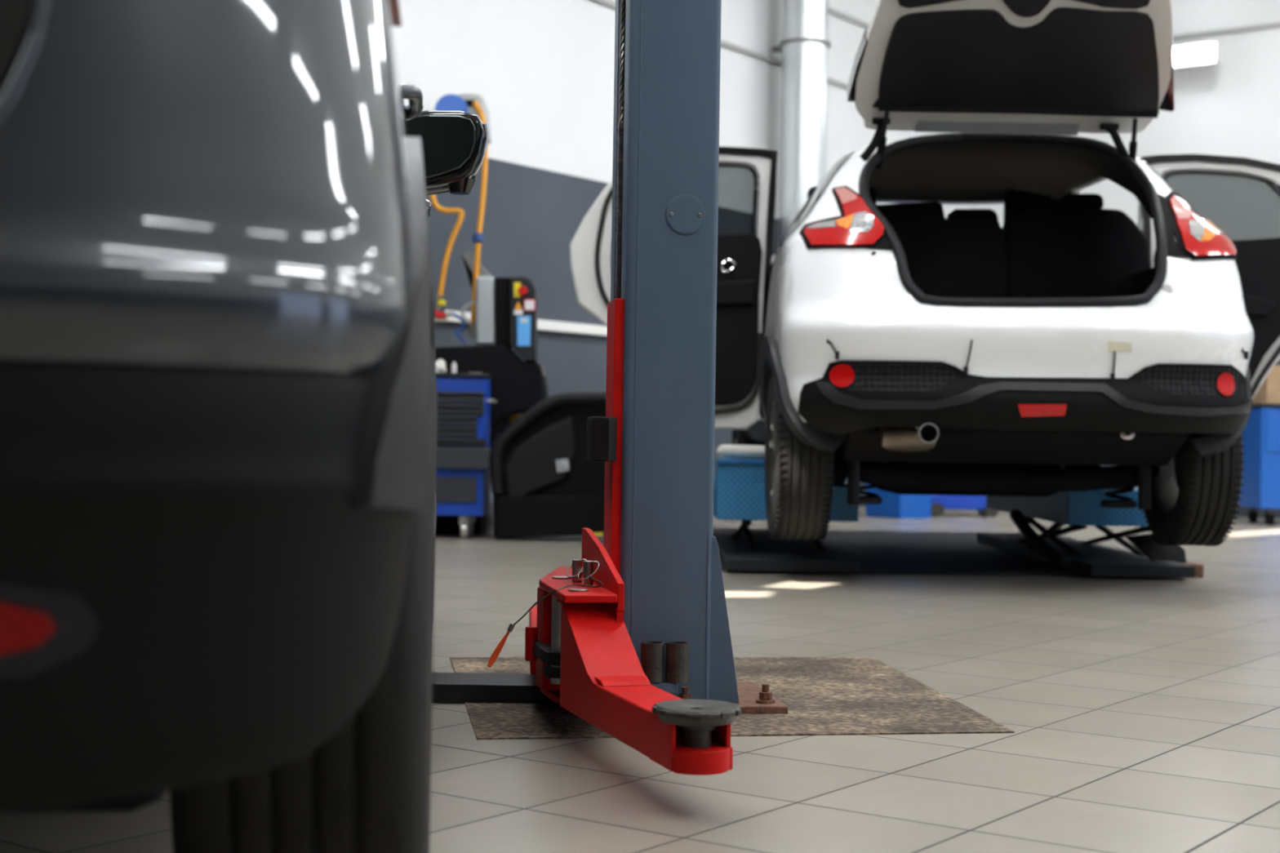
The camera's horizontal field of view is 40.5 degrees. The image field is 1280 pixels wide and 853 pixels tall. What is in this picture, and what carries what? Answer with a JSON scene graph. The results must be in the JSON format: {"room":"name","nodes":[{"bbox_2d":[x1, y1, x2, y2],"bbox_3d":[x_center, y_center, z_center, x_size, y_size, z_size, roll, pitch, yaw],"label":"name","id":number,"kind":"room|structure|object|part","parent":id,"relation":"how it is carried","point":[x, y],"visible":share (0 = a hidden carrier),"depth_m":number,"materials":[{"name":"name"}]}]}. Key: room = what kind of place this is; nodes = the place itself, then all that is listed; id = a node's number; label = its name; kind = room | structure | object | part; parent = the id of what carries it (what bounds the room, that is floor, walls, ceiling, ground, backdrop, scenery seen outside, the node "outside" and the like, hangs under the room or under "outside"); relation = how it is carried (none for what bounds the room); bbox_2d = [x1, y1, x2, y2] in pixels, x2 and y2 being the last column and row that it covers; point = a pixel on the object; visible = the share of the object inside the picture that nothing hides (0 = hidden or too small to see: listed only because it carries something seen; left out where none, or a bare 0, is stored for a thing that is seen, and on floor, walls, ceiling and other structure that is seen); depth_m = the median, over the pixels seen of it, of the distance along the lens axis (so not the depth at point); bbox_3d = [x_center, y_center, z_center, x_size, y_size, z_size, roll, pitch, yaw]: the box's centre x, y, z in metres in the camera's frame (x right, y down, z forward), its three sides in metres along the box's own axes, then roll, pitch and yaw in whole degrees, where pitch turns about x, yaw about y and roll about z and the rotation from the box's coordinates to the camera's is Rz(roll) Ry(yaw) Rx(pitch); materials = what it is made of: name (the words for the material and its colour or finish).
{"room":"auto repair garage","nodes":[
{"label":"auto repair garage","id":0,"kind":"room"},
{"bbox_2d":[0,506,1279,852],"bbox_3d":[5.551,0.718,-0.109,23.300,0.240,22.801,1,0,36],"label":"floor","id":1,"kind":"structure","parent":0,"point":[1143,714],"depth_m":3.33,"materials":[{"name":"tile"}]},
{"bbox_2d":[0,0,488,852],"bbox_3d":[-1.244,-0.262,3.130,2.011,1.620,4.385,1,0,-9],"label":"car","id":2,"kind":"object","parent":1,"relation":"on","point":[218,383],"visible":1,"depth_m":1.21,"materials":[{"name":"grey paint"}]},
{"bbox_3d":[-0.244,-0.036,1.793,0.096,0.505,1.029,1,0,-4],"label":"wheel arch trim","id":3,"kind":"part","parent":2,"relation":"part of","materials":[{"name":"grey plastic"}]},
{"bbox_2d":[389,0,401,26],"bbox_3d":[-0.317,-0.448,1.357,0.183,0.129,0.604,1,0,27],"label":"tail lamp","id":4,"kind":"object","parent":2,"relation":"attached to","point":[393,4],"depth_m":1.60,"materials":[{"name":"red plastic"}]},
{"bbox_3d":[-0.348,-0.479,2.561,0.056,0.026,0.218,1,0,-7],"label":"door handle","id":5,"kind":"part","parent":2,"relation":"part of","materials":[{"name":"grey paint"}]},
{"bbox_3d":[-0.430,-0.420,3.357,0.056,0.026,0.218,1,0,-7],"label":"door handle","id":6,"kind":"part","parent":2,"relation":"part of","materials":[{"name":"silver metal"}]},
{"bbox_2d":[406,115,475,178],"bbox_3d":[-0.443,-0.605,3.784,0.165,0.149,0.012,1,0,0],"label":"mirror glass","id":7,"kind":"object","parent":2,"relation":"attached to","point":[447,141],"depth_m":3.78,"materials":[{"name":"grey mirror"}]},
{"bbox_2d":[417,110,484,191],"bbox_3d":[-0.442,-0.609,3.848,0.199,0.176,0.089,1,0,0],"label":"mirror","id":8,"kind":"object","parent":2,"relation":"attached to","point":[434,126],"depth_m":3.78,"materials":[{"name":"black mirror"}]},
{"bbox_2d":[435,373,497,538],"bbox_3d":[-1.044,0.154,9.169,0.554,0.865,0.400,1,0,0],"label":"tool cart","id":9,"kind":"object","parent":1,"relation":"on","point":[464,401],"visible":0.49,"depth_m":9.01,"materials":[{"name":"blue paint"}]},
{"bbox_2d":[435,359,446,373],"bbox_3d":[-1.072,-0.316,9.153,0.106,0.084,0.110,1,0,0],"label":"rag","id":10,"kind":"object","parent":9,"relation":"on","point":[440,365],"visible":0.52,"depth_m":9.12,"materials":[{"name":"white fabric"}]},
{"bbox_2d":[451,361,456,373],"bbox_3d":[-0.979,-0.309,9.122,0.028,0.063,0.028,1,0,0],"label":"bottle","id":11,"kind":"object","parent":9,"relation":"on","point":[454,365],"visible":0.88,"depth_m":9.11,"materials":[{"name":"white plastic"}]},
{"bbox_3d":[-1.071,0.327,9.017,0.445,0.132,0.022,1,0,0],"label":"door panel","id":12,"kind":"part","parent":9,"relation":"part of","materials":[{"name":"grey metal"}]},
{"bbox_3d":[-1.068,0.027,9.019,0.441,0.052,0.042,1,0,0],"label":"drawer","id":13,"kind":"part","parent":9,"relation":"part of","materials":[{"name":"black metal"}]},
{"bbox_3d":[-1.067,-0.032,9.019,0.441,0.052,0.042,1,0,0],"label":"drawer","id":14,"kind":"part","parent":9,"relation":"part of","materials":[{"name":"black metal"}]},
{"bbox_3d":[-1.049,-0.090,9.020,0.476,0.052,0.042,1,0,0],"label":"drawer","id":15,"kind":"part","parent":9,"relation":"part of","materials":[{"name":"black metal"}]},
{"bbox_3d":[-1.048,-0.153,9.020,0.476,0.059,0.042,1,0,0],"label":"drawer","id":16,"kind":"part","parent":9,"relation":"part of","materials":[{"name":"black metal"}]},
{"bbox_3d":[-1.046,0.080,9.019,0.488,0.038,0.042,1,0,0],"label":"drawer","id":17,"kind":"part","parent":9,"relation":"part of","materials":[{"name":"black metal"}]},
{"bbox_3d":[-1.034,0.161,9.004,0.515,0.111,0.070,1,0,0],"label":"drawer","id":18,"kind":"part","parent":9,"relation":"part of","materials":[{"name":"grey metal"}]},
{"bbox_2d":[435,373,493,379],"bbox_3d":[-1.055,-0.268,9.187,0.518,0.021,0.370,1,0,0],"label":"countertop","id":19,"kind":"structure","parent":9,"relation":"on","point":[437,375],"depth_m":9.00,"materials":[{"name":"black plastic"}]},
{"bbox_3d":[-0.784,-0.135,9.211,0.044,0.018,0.198,1,0,0],"label":"handle","id":20,"kind":"part","parent":9,"relation":"part of","materials":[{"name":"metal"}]},
{"bbox_2d":[485,482,493,534],"bbox_3d":[-0.817,0.449,9.508,0.047,0.283,0.120,1,0,0],"label":"sack","id":21,"kind":"object","parent":1,"relation":"on","point":[490,516],"visible":0.65,"depth_m":9.45,"materials":[{"name":"plastic"}]},
{"bbox_2d":[435,250,548,535],"bbox_3d":[-0.841,-0.185,9.581,0.668,1.596,0.480,1,0,0],"label":"machine","id":22,"kind":"object","parent":1,"relation":"on","point":[506,308],"visible":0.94,"depth_m":9.40,"materials":[{"name":"black plastic"}]},
{"bbox_3d":[-0.962,-0.856,9.740,0.077,0.215,0.090,1,0,0],"label":"arm","id":23,"kind":"part","parent":22,"relation":"part of"},
{"bbox_3d":[-0.920,-0.913,9.755,0.174,0.140,0.100,1,0,0],"label":"tilt arm","id":24,"kind":"part","parent":22,"relation":"part of","materials":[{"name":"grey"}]},
{"bbox_3d":[-0.843,-0.631,9.514,0.110,0.381,0.180,1,0,0],"label":"panel","id":25,"kind":"part","parent":22,"relation":"part of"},
{"bbox_2d":[514,282,520,297],"bbox_3d":[-0.664,-0.740,9.384,0.037,0.080,0.010,1,0,0],"label":"switch plate","id":26,"kind":"object","parent":22,"relation":"attached to","point":[517,285],"depth_m":9.38,"materials":[{"name":"yellow plastic"}]},
{"bbox_3d":[-0.635,-0.736,9.364,0.052,0.052,0.040,1,0,0],"label":"switch knob","id":27,"kind":"part","parent":22,"relation":"part of","materials":[{"name":"red plastic"}]},
{"bbox_2d":[488,413,523,484],"bbox_3d":[-0.737,0.275,9.931,0.361,0.758,0.135,1,0,0],"label":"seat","id":28,"kind":"object","parent":1,"relation":"on","point":[494,434],"visible":0.14,"depth_m":9.88,"materials":[{"name":"plastic"}]},
{"bbox_2d":[490,391,605,537],"bbox_3d":[-0.297,0.202,9.154,0.952,0.776,0.430,1,0,0],"label":"housing","id":29,"kind":"object","parent":1,"relation":"on","point":[544,483],"visible":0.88,"depth_m":8.99,"materials":[{"name":"black plastic"}]},
{"bbox_3d":[-0.515,0.176,9.014,0.379,0.462,0.050,1,0,0],"label":"recessed panel","id":30,"kind":"part","parent":29,"relation":"part of","materials":[{"name":"black plastic"}]},
{"bbox_2d":[487,0,787,775],"bbox_3d":[0.034,-1.140,3.216,0.562,3.418,1.471,1,0,2],"label":"lift post","id":31,"kind":"object","parent":1,"relation":"on","point":[656,574],"visible":1,"depth_m":3.45,"materials":[{"name":"metal"}]},
{"bbox_3d":[-0.190,0.446,3.638,0.085,0.075,0.625,1,0,-4],"label":"swing arm","id":32,"kind":"part","parent":31,"relation":"part of","materials":[{"name":"red paint"}]},
{"bbox_3d":[-0.123,0.509,3.408,0.139,0.014,0.579,1,0,1],"label":"bracket plate","id":33,"kind":"part","parent":31,"relation":"part of","materials":[{"name":"red paint"}]},
{"bbox_3d":[-0.066,0.367,2.994,0.139,0.119,0.257,1,0,-8],"label":"reinforcing plate","id":34,"kind":"part","parent":31,"relation":"part of","materials":[{"name":"red paint"}]},
{"bbox_3d":[-0.043,-0.326,3.589,0.014,0.608,0.035,1,0,-8],"label":"chain","id":35,"kind":"part","parent":31,"relation":"part of","materials":[{"name":"metal"}]},
{"bbox_3d":[-0.046,0.418,3.245,0.016,0.200,0.423,1,0,-2],"label":"plate","id":36,"kind":"part","parent":31,"relation":"part of","materials":[{"name":"red paint"}]},
{"bbox_3d":[-0.018,0.406,2.842,0.092,0.184,0.527,1,0,-18],"label":"swing arm","id":37,"kind":"part","parent":31,"relation":"part of","materials":[{"name":"red paint"}]},
{"bbox_2d":[640,640,665,683],"bbox_3d":[0.025,0.461,3.392,0.047,0.076,0.047,1,0,0],"label":"adapter","id":38,"kind":"object","parent":31,"relation":"on","point":[652,652],"visible":0.84,"depth_m":3.37,"materials":[{"name":"metal"}]},
{"bbox_2d":[665,640,689,683],"bbox_3d":[0.073,0.461,3.396,0.047,0.076,0.047,1,0,0],"label":"adapter","id":39,"kind":"object","parent":31,"relation":"on","point":[677,652],"visible":1,"depth_m":3.38,"materials":[{"name":"metal"}]},
{"bbox_3d":[0.096,0.563,3.590,0.355,0.018,0.335,1,0,-8],"label":"plate","id":40,"kind":"part","parent":31,"relation":"part of","materials":[{"name":"metal"}]},
{"bbox_2d":[865,483,931,519],"bbox_3d":[1.855,0.466,12.428,0.330,0.372,0.355,1,0,-38],"label":"base cabinet","id":41,"kind":"object","parent":1,"relation":"on","point":[893,505],"visible":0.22,"depth_m":12.30,"materials":[{"name":"blue metal"}]},
{"bbox_3d":[1.727,0.469,12.331,0.003,0.320,0.300,1,0,-38],"label":"panel","id":42,"kind":"part","parent":41,"relation":"part of","materials":[{"name":"blue paint"}]},
{"bbox_2d":[712,458,1203,578],"bbox_3d":[1.323,0.391,8.663,2.046,0.460,3.300,1,0,0],"label":"scissor lift","id":43,"kind":"object","parent":1,"relation":"on","point":[739,485],"visible":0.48,"depth_m":7.43,"materials":[{"name":"blue paint"}]},
{"bbox_2d":[716,444,764,459],"bbox_3d":[0.459,0.110,7.495,0.250,0.058,0.240,1,0,0],"label":"cloth bundle","id":44,"kind":"object","parent":43,"relation":"on","point":[726,451],"visible":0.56,"depth_m":7.38,"materials":[{"name":"white fabric"}]},
{"bbox_3d":[0.461,0.489,8.062,0.020,0.190,1.500,1,0,0],"label":"scissor leg","id":45,"kind":"part","parent":43,"relation":"part of","materials":[{"name":"black metal"}]},
{"bbox_3d":[0.501,0.490,8.062,0.020,0.190,1.500,1,0,0],"label":"scissor leg","id":46,"kind":"part","parent":43,"relation":"part of","materials":[{"name":"black metal"}]},
{"bbox_3d":[0.619,0.571,8.212,0.535,0.048,2.400,1,0,0],"label":"frame","id":47,"kind":"part","parent":43,"relation":"part of","materials":[{"name":"black metal"}]},
{"bbox_3d":[0.801,0.494,8.062,0.020,0.190,1.500,1,0,0],"label":"scissor leg","id":48,"kind":"part","parent":43,"relation":"part of","materials":[{"name":"black metal"}]},
{"bbox_2d":[569,0,1279,546],"bbox_3d":[1.396,-0.635,8.090,3.410,2.192,4.120,1,0,0],"label":"car","id":49,"kind":"object","parent":43,"relation":"on","point":[903,347],"visible":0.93,"depth_m":6.49,"materials":[{"name":"white paint"}]},
{"bbox_3d":[0.137,-0.604,7.674,0.897,1.227,0.100,1,0,0],"label":"door","id":50,"kind":"part","parent":49,"relation":"part of","materials":[{"name":"white metal"}]},
{"bbox_3d":[0.386,-0.705,7.594,0.067,0.064,0.012,1,0,0],"label":"handle","id":51,"kind":"part","parent":49,"relation":"part of","materials":[{"name":"silver metal"}]},
{"bbox_3d":[0.256,-0.584,7.593,0.498,0.129,0.040,1,0,0],"label":"armrest","id":52,"kind":"part","parent":49,"relation":"part of","materials":[{"name":"black plastic"}]},
{"bbox_3d":[0.212,-1.006,7.616,0.616,0.313,0.020,1,0,0],"label":"window frame trim","id":53,"kind":"part","parent":49,"relation":"part of","materials":[{"name":"black"}]},
{"bbox_3d":[0.201,-0.484,7.616,0.662,0.777,0.030,1,0,0],"label":"trim panel","id":54,"kind":"part","parent":49,"relation":"part of","materials":[{"name":"black plastic"}]},
{"bbox_3d":[0.249,-1.175,7.665,0.699,0.118,0.100,1,0,0],"label":"frame","id":55,"kind":"part","parent":49,"relation":"part of","materials":[{"name":"black"}]},
{"bbox_3d":[0.589,-0.119,9.326,0.233,0.444,0.928,1,0,5],"label":"wheel arch trim","id":56,"kind":"part","parent":49,"relation":"part of","materials":[{"name":"black plastic"}]},
{"bbox_3d":[0.591,-0.133,6.784,0.248,0.444,0.931,1,0,-6],"label":"wheel arch trim","id":57,"kind":"part","parent":49,"relation":"part of","materials":[{"name":"black plastic"}]},
{"bbox_3d":[0.825,0.175,7.166,0.097,0.136,0.770,1,0,8],"label":"trailing arm","id":58,"kind":"part","parent":49,"relation":"part of"},
{"bbox_2d":[803,186,884,244],"bbox_3d":[0.748,-0.781,6.433,0.276,0.254,0.413,1,0,0],"label":"tail lamp","id":59,"kind":"object","parent":49,"relation":"attached to","point":[846,215],"depth_m":6.37,"materials":[{"name":"red plastic"}]},
{"bbox_3d":[0.881,0.288,6.809,0.140,0.030,0.140,1,0,0],"label":"spring seat","id":60,"kind":"part","parent":49,"relation":"part of","materials":[{"name":"black metal"}]},
{"bbox_3d":[0.892,-1.098,6.641,0.097,0.167,0.032,1,0,0],"label":"hinge arm","id":61,"kind":"part","parent":49,"relation":"part of"},
{"bbox_3d":[1.218,-0.689,7.299,0.636,0.499,0.160,1,0,0],"label":"seat","id":62,"kind":"part","parent":49,"relation":"part of","materials":[{"name":"black fabric"}]},
{"bbox_3d":[1.363,0.199,7.364,0.720,0.170,0.700,1,0,0],"label":"fuel tank","id":63,"kind":"part","parent":49,"relation":"part of","materials":[{"name":"black plastic"}]},
{"bbox_3d":[1.436,-1.360,6.433,1.095,0.319,0.375,1,0,0],"label":"trim","id":64,"kind":"part","parent":49,"relation":"part of","materials":[{"name":"black plastic"}]},
{"bbox_3d":[1.375,-1.591,6.162,0.916,0.217,0.254,1,0,0],"label":"trim","id":65,"kind":"part","parent":49,"relation":"part of","materials":[{"name":"black plastic"}]},
{"bbox_2d":[1017,404,1066,417],"bbox_3d":[1.400,-0.055,6.051,0.170,0.047,0.036,1,0,0],"label":"fog lamp","id":66,"kind":"object","parent":49,"relation":"attached to","point":[1023,410],"depth_m":6.04,"materials":[{"name":"red plastic"}]},
{"bbox_3d":[1.843,-0.680,7.299,0.620,0.481,0.160,1,0,0],"label":"seat","id":67,"kind":"part","parent":49,"relation":"part of","materials":[{"name":"black fabric"}]},
{"bbox_3d":[1.941,0.193,7.166,0.097,0.136,0.770,1,0,-8],"label":"trailing arm","id":68,"kind":"part","parent":49,"relation":"part of"},
{"bbox_3d":[1.834,-1.081,6.641,0.105,0.166,0.032,1,0,0],"label":"hinge arm","id":69,"kind":"part","parent":49,"relation":"part of"},
{"bbox_3d":[1.881,0.304,6.809,0.140,0.030,0.140,1,0,0],"label":"spring seat","id":70,"kind":"part","parent":49,"relation":"part of","materials":[{"name":"black metal"}]},
{"bbox_2d":[1168,194,1236,256],"bbox_3d":[2.107,-0.741,6.434,0.294,0.261,0.410,1,0,0],"label":"tail lamp","id":71,"kind":"object","parent":49,"relation":"attached to","point":[1195,235],"depth_m":6.33,"materials":[{"name":"red plastic"}]},
{"bbox_3d":[2.654,-0.564,7.674,0.897,1.227,0.100,1,0,0],"label":"door","id":72,"kind":"part","parent":49,"relation":"part of","materials":[{"name":"white metal"}]},
{"bbox_3d":[2.561,-1.138,7.665,0.699,0.118,0.100,1,0,0],"label":"frame","id":73,"kind":"part","parent":49,"relation":"part of","materials":[{"name":"black"}]},
{"bbox_3d":[2.587,-0.446,7.616,0.662,0.777,0.030,1,0,0],"label":"trim panel","id":74,"kind":"part","parent":49,"relation":"part of","materials":[{"name":"white metal"}]},
{"bbox_3d":[2.592,-0.968,7.616,0.616,0.313,0.020,1,0,0],"label":"window frame trim","id":75,"kind":"part","parent":49,"relation":"part of","materials":[{"name":"black"}]},
{"bbox_3d":[2.185,-0.108,6.784,0.248,0.444,0.931,1,0,6],"label":"wheel arch trim","id":76,"kind":"part","parent":49,"relation":"part of","materials":[{"name":"black plastic"}]},
{"bbox_3d":[2.535,-0.547,7.593,0.498,0.129,0.040,1,0,0],"label":"armrest","id":77,"kind":"part","parent":49,"relation":"part of","materials":[{"name":"black plastic"}]},
{"bbox_3d":[1.236,0.614,8.722,1.880,0.011,3.180,1,0,0],"label":"recess plate","id":78,"kind":"part","parent":43,"relation":"part of","materials":[{"name":"black metal"}]},
{"bbox_3d":[1.878,0.512,8.062,0.020,0.190,1.500,1,0,0],"label":"scissor leg","id":79,"kind":"part","parent":43,"relation":"part of","materials":[{"name":"black metal"}]},
{"bbox_3d":[1.918,0.512,8.062,0.020,0.190,1.500,1,0,0],"label":"scissor leg","id":80,"kind":"part","parent":43,"relation":"part of","materials":[{"name":"black metal"}]},
{"bbox_3d":[2.037,0.594,8.212,0.420,0.048,2.400,1,0,0],"label":"frame","id":81,"kind":"part","parent":43,"relation":"part of","materials":[{"name":"black metal"}]},
{"bbox_3d":[2.178,0.516,8.062,0.020,0.190,1.500,1,0,0],"label":"scissor leg","id":82,"kind":"part","parent":43,"relation":"part of","materials":[{"name":"black metal"}]},
{"bbox_3d":[2.218,0.517,8.062,0.020,0.190,1.500,1,0,0],"label":"scissor leg","id":83,"kind":"part","parent":43,"relation":"part of","materials":[{"name":"black metal"}]},
{"bbox_2d":[930,495,999,517],"bbox_3d":[2.376,0.488,12.848,0.500,0.349,0.360,1,0,0],"label":"tool cart","id":84,"kind":"object","parent":1,"relation":"on","point":[939,504],"visible":0.42,"depth_m":12.70,"materials":[{"name":"blue paint"}]},
{"bbox_3d":[2.375,0.542,12.847,0.500,0.140,0.300,1,0,0],"label":"frame","id":85,"kind":"part","parent":84,"relation":"part of","materials":[{"name":"blue paint"}]},
{"bbox_2d":[1238,403,1279,524],"bbox_3d":[4.643,0.271,12.322,0.640,0.850,0.475,1,0,0],"label":"tool cart","id":86,"kind":"object","parent":1,"relation":"on","point":[1260,490],"visible":0.84,"depth_m":12.10,"materials":[{"name":"blue paint"}]},
{"bbox_2d":[1235,506,1279,518],"bbox_3d":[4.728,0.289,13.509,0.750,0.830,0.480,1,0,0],"label":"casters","id":87,"kind":"object","parent":86,"relation":"attached to","point":[1243,511],"visible":0.02,"depth_m":13.30,"materials":[{"name":"metal"}]},
{"bbox_2d":[1251,403,1279,407],"bbox_3d":[4.649,-0.142,12.324,0.640,0.025,0.475,1,0,0],"label":"countertop","id":88,"kind":"structure","parent":86,"relation":"on","point":[1260,405],"depth_m":12.09,"materials":[{"name":"beige wood"}]},
{"bbox_2d":[1252,365,1279,404],"bbox_3d":[4.577,-0.291,12.292,0.370,0.270,0.300,1,0,0],"label":"cardboard box","id":89,"kind":"object","parent":86,"relation":"on","point":[1268,392],"visible":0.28,"depth_m":12.14,"materials":[{"name":"beige cardboard"}]},
{"bbox_3d":[4.646,0.040,12.099,0.560,0.282,0.022,1,0,0],"label":"drawer","id":90,"kind":"part","parent":86,"relation":"part of","materials":[{"name":"blue paint"}]},
{"bbox_2d":[393,0,967,507],"bbox_3d":[-3.731,-1.771,6.726,0.201,4.600,22.800,1,0,36],"label":"wall","id":91,"kind":"structure","parent":0,"point":[543,70],"depth_m":10.91,"materials":[{"name":"white paint"}]},
{"bbox_2d":[430,194,466,343],"bbox_3d":[-1.180,-0.978,9.667,0.452,1.038,0.124,1,0,30],"label":"hose","id":92,"kind":"object","parent":91,"relation":"attached to","point":[440,315],"visible":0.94,"depth_m":9.60,"materials":[{"name":"rubber"}]},
{"bbox_3d":[-1.108,-0.625,9.594,0.067,0.056,0.040,1,0,0],"label":"valve lever","id":93,"kind":"part","parent":92,"relation":"part of","materials":[{"name":"red plastic"}]},
{"bbox_2d":[434,93,491,337],"bbox_3d":[-1.036,-1.194,9.934,0.361,1.396,0.653,1,0,0],"label":"hose reel","id":94,"kind":"object","parent":91,"relation":"attached to","point":[474,104],"visible":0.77,"depth_m":9.70,"materials":[{"name":"orange rubber"},{"name":"blue paint"},{"name":"grey metal"}]},
{"bbox_2d":[444,310,607,336],"bbox_3d":[-0.665,-0.634,10.722,0.051,0.060,5.500,1,0,36],"label":"trim","id":95,"kind":"structure","parent":91,"relation":"attached to","point":[544,325],"depth_m":10.94,"materials":[{"name":"white"}]},
{"bbox_2d":[591,0,848,88],"bbox_3d":[-0.664,-2.779,10.697,0.044,0.044,12.400,1,0,36],"label":"trim","id":96,"kind":"structure","parent":91,"relation":"attached to","point":[611,3],"depth_m":12.70,"materials":[{"name":"grey metal"}]},
{"bbox_2d":[772,0,831,244],"bbox_3d":[1.168,-1.989,12.840,0.476,3.917,0.380,1,0,36],"label":"pipe","id":97,"kind":"object","parent":91,"relation":"attached to","point":[805,43],"visible":0.42,"depth_m":12.67,"materials":[{"name":"grey metal"}]},
{"bbox_2d":[827,6,869,28],"bbox_3d":[1.116,-3.287,13.121,0.044,0.044,6.400,1,0,36],"label":"trim","id":98,"kind":"structure","parent":91,"relation":"attached to","point":[832,11],"depth_m":13.85,"materials":[{"name":"grey metal"}]},
{"bbox_2d":[967,0,1279,466],"bbox_3d":[8.711,-1.544,11.622,14.100,4.600,0.201,1,0,36],"label":"wall","id":99,"kind":"structure","parent":0,"point":[1231,107],"depth_m":14.37,"materials":[{"name":"white paint"}]},
{"bbox_2d":[1173,40,1219,69],"bbox_3d":[4.604,-3.050,14.322,0.400,0.180,0.336,1,0,36],"label":"wall light","id":100,"kind":"object","parent":99,"relation":"attached to","point":[1202,54],"visible":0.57,"depth_m":14.17,"materials":[{"name":"white plastic"}]},
{"bbox_2d":[1173,43,1213,64],"bbox_3d":[4.516,-3.052,14.202,0.356,0.140,0.040,1,0,36],"label":"diffuser","id":101,"kind":"object","parent":100,"relation":"attached to","point":[1195,53],"depth_m":14.18,"materials":[{"name":"white plastic"}]},
{"bbox_2d":[1173,22,1279,39],"bbox_3d":[8.667,-3.225,11.535,14.100,0.044,0.044,1,0,36],"label":"trim","id":102,"kind":"structure","parent":99,"relation":"attached to","point":[1275,24],"depth_m":14.31,"materials":[{"name":"grey"}]}
]}

